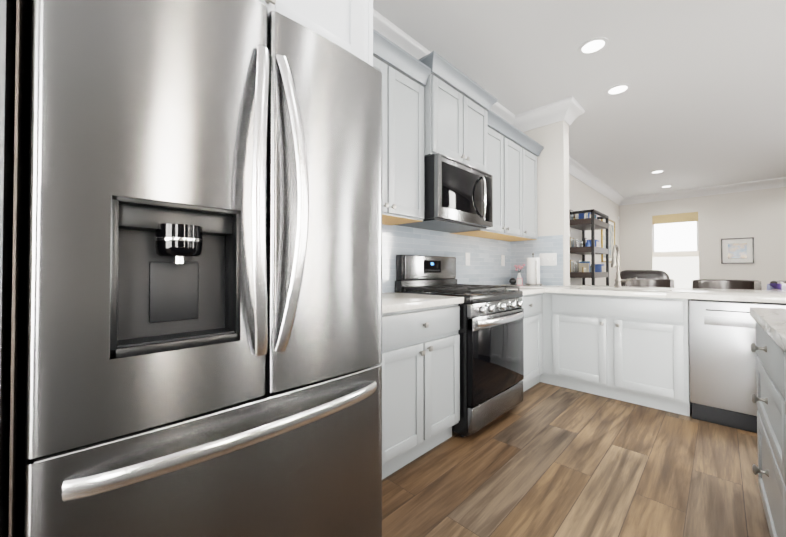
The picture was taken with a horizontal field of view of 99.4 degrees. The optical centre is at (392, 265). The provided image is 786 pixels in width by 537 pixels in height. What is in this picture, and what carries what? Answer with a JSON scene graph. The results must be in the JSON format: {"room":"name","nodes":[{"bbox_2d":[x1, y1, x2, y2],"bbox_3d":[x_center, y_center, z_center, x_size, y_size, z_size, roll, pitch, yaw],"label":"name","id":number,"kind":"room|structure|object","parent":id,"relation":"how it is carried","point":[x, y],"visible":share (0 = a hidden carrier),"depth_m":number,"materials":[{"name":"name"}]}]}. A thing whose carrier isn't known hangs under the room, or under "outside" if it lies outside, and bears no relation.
{"room":"kitchen","nodes":[
{"label":"kitchen","id":0,"kind":"room"},
{"bbox_2d":[382,174,619,292],"bbox_3d":[1.047,-0.302,3.753,0.156,2.880,13.600,-1,-1,45],"label":"wall","id":1,"kind":"structure","parent":0,"point":[485,267],"depth_m":3.48,"materials":[{"name":"white tile"}]},
{"bbox_2d":[373,29,430,224],"bbox_3d":[-0.208,-0.832,2.086,0.400,1.039,0.947,-1,-1,45],"label":"upper cabinet","id":2,"kind":"object","parent":1,"relation":"attached to","point":[405,75],"visible":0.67,"depth_m":2.16,"materials":[{"name":"grey paint"}]},
{"bbox_2d":[373,9,516,127],"bbox_3d":[-1.013,-1.687,1.485,0.128,0.170,7.050,-1,-1,45],"label":"crown molding","id":3,"kind":"structure","parent":1,"relation":"attached to","point":[382,25],"depth_m":2.56,"materials":[{"name":"white wood"}]},
{"bbox_2d":[419,51,497,172],"bbox_3d":[0.419,-1.092,2.684,0.460,0.652,0.890,-1,-1,45],"label":"upper cabinet","id":4,"kind":"object","parent":1,"relation":"attached to","point":[458,104],"visible":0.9,"depth_m":2.48,"materials":[{"name":"grey paint"}]},
{"bbox_2d":[398,153,492,231],"bbox_3d":[0.434,-0.535,2.662,0.494,0.451,0.756,-1,-1,45],"label":"over-the-range microwave","id":5,"kind":"object","parent":4,"relation":"attached to","point":[458,196],"visible":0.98,"depth_m":2.44,"materials":[{"name":"silver metal"}]},
{"bbox_2d":[465,253,469,265],"bbox_3d":[0.751,-0.062,3.326,0.017,0.128,0.080,-1,-1,45],"label":"switch plate","id":6,"kind":"object","parent":1,"relation":"attached to","point":[467,255],"depth_m":3.31,"materials":[{"name":"white plastic"}]},
{"bbox_2d":[450,110,525,240],"bbox_3d":[0.961,-0.815,3.315,0.342,1.035,0.884,-1,-1,45],"label":"upper cabinet","id":7,"kind":"object","parent":1,"relation":"attached to","point":[514,153],"depth_m":3.21,"materials":[{"name":"grey paint"}]},
{"bbox_2d":[501,255,504,265],"bbox_3d":[1.280,-0.055,3.865,0.017,0.128,0.080,-1,-1,45],"label":"switch plate","id":8,"kind":"object","parent":1,"relation":"attached to","point":[502,256],"depth_m":3.85,"materials":[{"name":"white plastic"}]},
{"bbox_2d":[510,138,541,241],"bbox_3d":[1.357,-0.810,3.717,0.342,1.035,0.502,-1,-1,45],"label":"upper cabinet","id":9,"kind":"object","parent":1,"relation":"attached to","point":[532,152],"depth_m":3.65,"materials":[{"name":"grey paint"}]},
{"bbox_2d":[569,156,624,204],"bbox_3d":[3.680,-1.624,6.252,0.128,0.170,5.970,-1,-1,45],"label":"crown molding","id":10,"kind":"structure","parent":1,"relation":"attached to","point":[576,169],"depth_m":6.45,"materials":[{"name":"white wood"}]},
{"bbox_2d":[601,219,614,262],"bbox_3d":[4.863,-0.553,7.508,0.028,0.980,1.200,-1,-1,45],"label":"framed picture","id":11,"kind":"object","parent":1,"relation":"attached to","point":[611,236],"visible":0.58,"depth_m":7.58,"materials":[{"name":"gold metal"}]},
{"bbox_2d":[510,120,569,285],"bbox_3d":[1.692,-0.300,3.872,0.610,2.880,0.186,-1,-1,45],"label":"wall","id":12,"kind":"structure","parent":0,"point":[552,139],"depth_m":3.70,"materials":[{"name":"white paint"}]},
{"bbox_2d":[539,253,556,265],"bbox_3d":[1.719,-0.067,3.699,0.182,0.137,0.018,-1,-1,45],"label":"switch plate","id":13,"kind":"object","parent":12,"relation":"attached to","point":[548,259],"depth_m":3.69,"materials":[{"name":"white plastic"}]},
{"bbox_2d":[517,96,580,131],"bbox_3d":[1.696,-1.658,3.695,0.588,0.170,0.158,-1,-1,45],"label":"crown molding","id":14,"kind":"structure","parent":12,"relation":"attached to","point":[569,110],"depth_m":3.67,"materials":[{"name":"white wood"}]},
{"bbox_2d":[565,107,584,125],"bbox_3d":[1.891,-1.655,3.893,0.588,0.170,0.158,-1,-1,45],"label":"crown molding","id":15,"kind":"structure","parent":12,"relation":"attached to","point":[569,123],"depth_m":3.71,"materials":[{"name":"white wood"}]},
{"bbox_2d":[382,382,770,536],"bbox_3d":[2.595,1.168,2.211,4.600,0.100,13.600,-1,-1,45],"label":"floor","id":16,"kind":"structure","parent":0,"point":[541,459],"depth_m":1.74,"materials":[{"name":"brown wood"}]},
{"bbox_2d":[0,0,372,536],"bbox_3d":[-0.705,-0.334,1.223,0.901,2.878,0.965,-1,-1,45],"label":"surround","id":17,"kind":"object","parent":16,"relation":"on","point":[347,25],"visible":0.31,"depth_m":0.72,"materials":[{"name":"grey paint"}]},
{"bbox_2d":[8,0,381,536],"bbox_3d":[-0.638,0.204,1.171,0.968,1.800,0.881,-1,-1,45],"label":"fridge","id":18,"kind":"object","parent":16,"relation":"on","point":[196,343],"visible":1,"depth_m":0.77,"materials":[{"name":"silver metal"}]},
{"bbox_2d":[380,292,463,478],"bbox_3d":[-0.115,0.657,1.993,0.643,0.915,0.973,-1,-1,45],"label":"base cabinet","id":19,"kind":"object","parent":16,"relation":"on","point":[420,363],"visible":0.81,"depth_m":1.84,"materials":[{"name":"grey paint"}]},
{"bbox_2d":[395,255,523,436],"bbox_3d":[0.543,0.520,2.578,0.748,1.205,0.768,-1,-1,45],"label":"range","id":20,"kind":"object","parent":16,"relation":"on","point":[490,332],"visible":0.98,"depth_m":2.32,"materials":[{"name":"silver metal"}]},
{"bbox_2d":[522,293,541,391],"bbox_3d":[0.960,0.692,3.104,0.616,0.876,0.559,-1,-1,45],"label":"base cabinet","id":21,"kind":"object","parent":16,"relation":"on","point":[532,358],"depth_m":2.95,"materials":[{"name":"grey paint"}]},
{"bbox_2d":[499,284,785,302],"bbox_3d":[2.201,0.318,2.649,3.022,0.219,1.644,-1,-1,45],"label":"countertop","id":22,"kind":"structure","parent":21,"relation":"on","point":[769,296],"depth_m":2.67,"materials":[{"name":"stone"}]},
{"bbox_2d":[509,278,515,284],"bbox_3d":[1.366,0.182,3.798,0.076,0.082,0.078,-1,-1,45],"label":"speaker","id":23,"kind":"object","parent":22,"relation":"on","point":[512,281],"visible":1,"depth_m":3.77,"materials":[{"name":"black plastic"}]},
{"bbox_2d":[514,264,524,283],"bbox_3d":[1.460,0.104,3.845,0.126,0.240,0.079,-1,-1,45],"label":"vase","id":24,"kind":"object","parent":22,"relation":"on","point":[516,269],"visible":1,"depth_m":3.84,"materials":[{"name":"white ceramic"}]},
{"bbox_2d":[517,278,522,284],"bbox_3d":[1.409,0.182,3.699,0.060,0.080,0.014,-1,-1,45],"label":"frame","id":25,"kind":"object","parent":22,"relation":"on","point":[519,281],"visible":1,"depth_m":3.69,"materials":[{"name":"white"}]},
{"bbox_2d":[525,253,541,285],"bbox_3d":[1.523,0.043,3.617,0.176,0.356,0.176,-1,-1,45],"label":"paper towel holder","id":26,"kind":"object","parent":22,"relation":"on","point":[533,270],"visible":1,"depth_m":3.56,"materials":[{"name":"white paper"}]},
{"bbox_2d":[611,245,636,287],"bbox_3d":[2.167,0.009,3.134,0.179,0.412,0.240,-1,-1,45],"label":"faucet","id":27,"kind":"object","parent":22,"relation":"on","point":[616,265],"visible":1,"depth_m":3.21,"materials":[{"name":"silver metal"}]},
{"bbox_2d":[569,209,608,285],"bbox_3d":[3.287,0.125,5.601,0.410,2.075,0.983,-1,-1,45],"label":"shelf unit","id":28,"kind":"object","parent":16,"relation":"on","point":[584,220],"visible":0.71,"depth_m":5.41,"materials":[{"name":"black metal"}]},
{"bbox_2d":[550,304,691,415],"bbox_3d":[2.019,0.783,2.983,0.973,0.690,0.606,-1,-1,45],"label":"base cabinet","id":29,"kind":"object","parent":16,"relation":"on","point":[633,349],"depth_m":2.71,"materials":[{"name":"grey paint"}]},
{"bbox_2d":[614,270,669,285],"bbox_3d":[3.436,0.591,4.513,0.940,1.055,0.950,-1,-1,45],"label":"recliner","id":30,"kind":"object","parent":16,"relation":"on","point":[648,274],"visible":0.15,"depth_m":4.18,"materials":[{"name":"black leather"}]},
{"bbox_2d":[625,278,674,286],"bbox_3d":[2.768,0.641,3.563,0.460,0.992,0.460,-1,-1,45],"label":"bar stool","id":31,"kind":"object","parent":16,"relation":"on","point":[643,282],"visible":0.1,"depth_m":3.69,"materials":[{"name":"silver metal"}]},
{"bbox_2d":[692,279,761,289],"bbox_3d":[3.175,0.636,3.177,0.474,0.992,0.441,-1,-1,45],"label":"bar stool","id":32,"kind":"object","parent":16,"relation":"on","point":[729,284],"visible":0.1,"depth_m":3.29,"materials":[{"name":"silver metal"}]},
{"bbox_2d":[689,299,785,432],"bbox_3d":[2.574,0.685,2.416,0.604,0.871,0.576,-1,-1,45],"label":"dishwasher","id":33,"kind":"object","parent":16,"relation":"on","point":[722,364],"visible":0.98,"depth_m":2.30,"materials":[{"name":"silver metal"}]},
{"bbox_2d":[750,315,785,536],"bbox_3d":[0.689,0.648,-0.212,1.051,0.876,3.842,-1,-1,43],"label":"kitchen island","id":34,"kind":"object","parent":16,"relation":"on","point":[769,348],"depth_m":1.18,"materials":[{"name":"grey paint"}]},
{"bbox_2d":[750,307,785,346],"bbox_3d":[0.711,0.190,-0.227,1.060,0.040,3.902,-1,-1,43],"label":"island countertop","id":35,"kind":"structure","parent":34,"relation":"on","point":[774,319],"depth_m":1.16,"materials":[{"name":"white stone"}]},
{"bbox_2d":[373,0,785,196],"bbox_3d":[2.595,-1.812,2.250,4.600,0.100,13.600,-1,-1,45],"label":"ceiling","id":36,"kind":"structure","parent":0,"point":[700,102],"depth_m":3.02,"materials":[{"name":"white paint"}]},
{"bbox_2d":[578,37,608,54],"bbox_3d":[1.602,-1.752,2.665,0.209,0.008,0.209,0,-1,0],"label":"recessed light","id":37,"kind":"object","parent":36,"relation":"in","point":[592,46],"depth_m":2.65,"materials":[{"name":"white plastic"}]},
{"bbox_2d":[605,83,630,94],"bbox_3d":[2.233,-1.744,3.307,0.209,0.008,0.209,0,-1,0],"label":"recessed light","id":38,"kind":"object","parent":36,"relation":"in","point":[620,88],"depth_m":3.30,"materials":[{"name":"white plastic"}]},
{"bbox_2d":[650,170,664,173],"bbox_3d":[4.827,-1.707,6.085,0.209,0.008,0.209,0,-1,0],"label":"recessed light","id":39,"kind":"object","parent":36,"relation":"in","point":[657,171],"depth_m":6.06,"materials":[{"name":"white"}]},
{"bbox_2d":[619,187,785,289],"bbox_3d":[7.295,-0.260,6.969,4.550,2.880,0.150,-1,-1,45],"label":"wall","id":40,"kind":"structure","parent":0,"point":[759,216],"depth_m":7.10,"materials":[{"name":"white paint"}]},
{"bbox_2d":[652,212,698,287],"bbox_3d":[6.508,-0.295,7.689,0.860,1.790,0.130,-1,-1,45],"label":"window","id":41,"kind":"structure","parent":40,"relation":"in","point":[675,241],"depth_m":7.66,"materials":[{"name":"white glass"}]},
{"bbox_2d":[625,177,785,204],"bbox_3d":[7.180,-1.616,6.906,3.900,0.170,0.128,-1,-1,45],"label":"crown molding","id":42,"kind":"structure","parent":40,"relation":"attached to","point":[775,182],"depth_m":7.20,"materials":[{"name":"white wood"}]},
{"bbox_2d":[721,237,753,263],"bbox_3d":[7.187,-0.302,6.952,0.480,0.535,0.023,-1,-1,45],"label":"picture","id":43,"kind":"object","parent":40,"relation":"attached to","point":[737,250],"visible":0.94,"depth_m":6.95,"materials":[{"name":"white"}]},
{"bbox_2d":[767,281,785,290],"bbox_3d":[3.545,0.632,2.826,0.492,0.992,0.460,-1,-1,45],"label":"bar stool","id":44,"kind":"object","parent":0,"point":[777,285],"visible":0.12,"depth_m":2.98,"materials":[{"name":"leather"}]}
]}

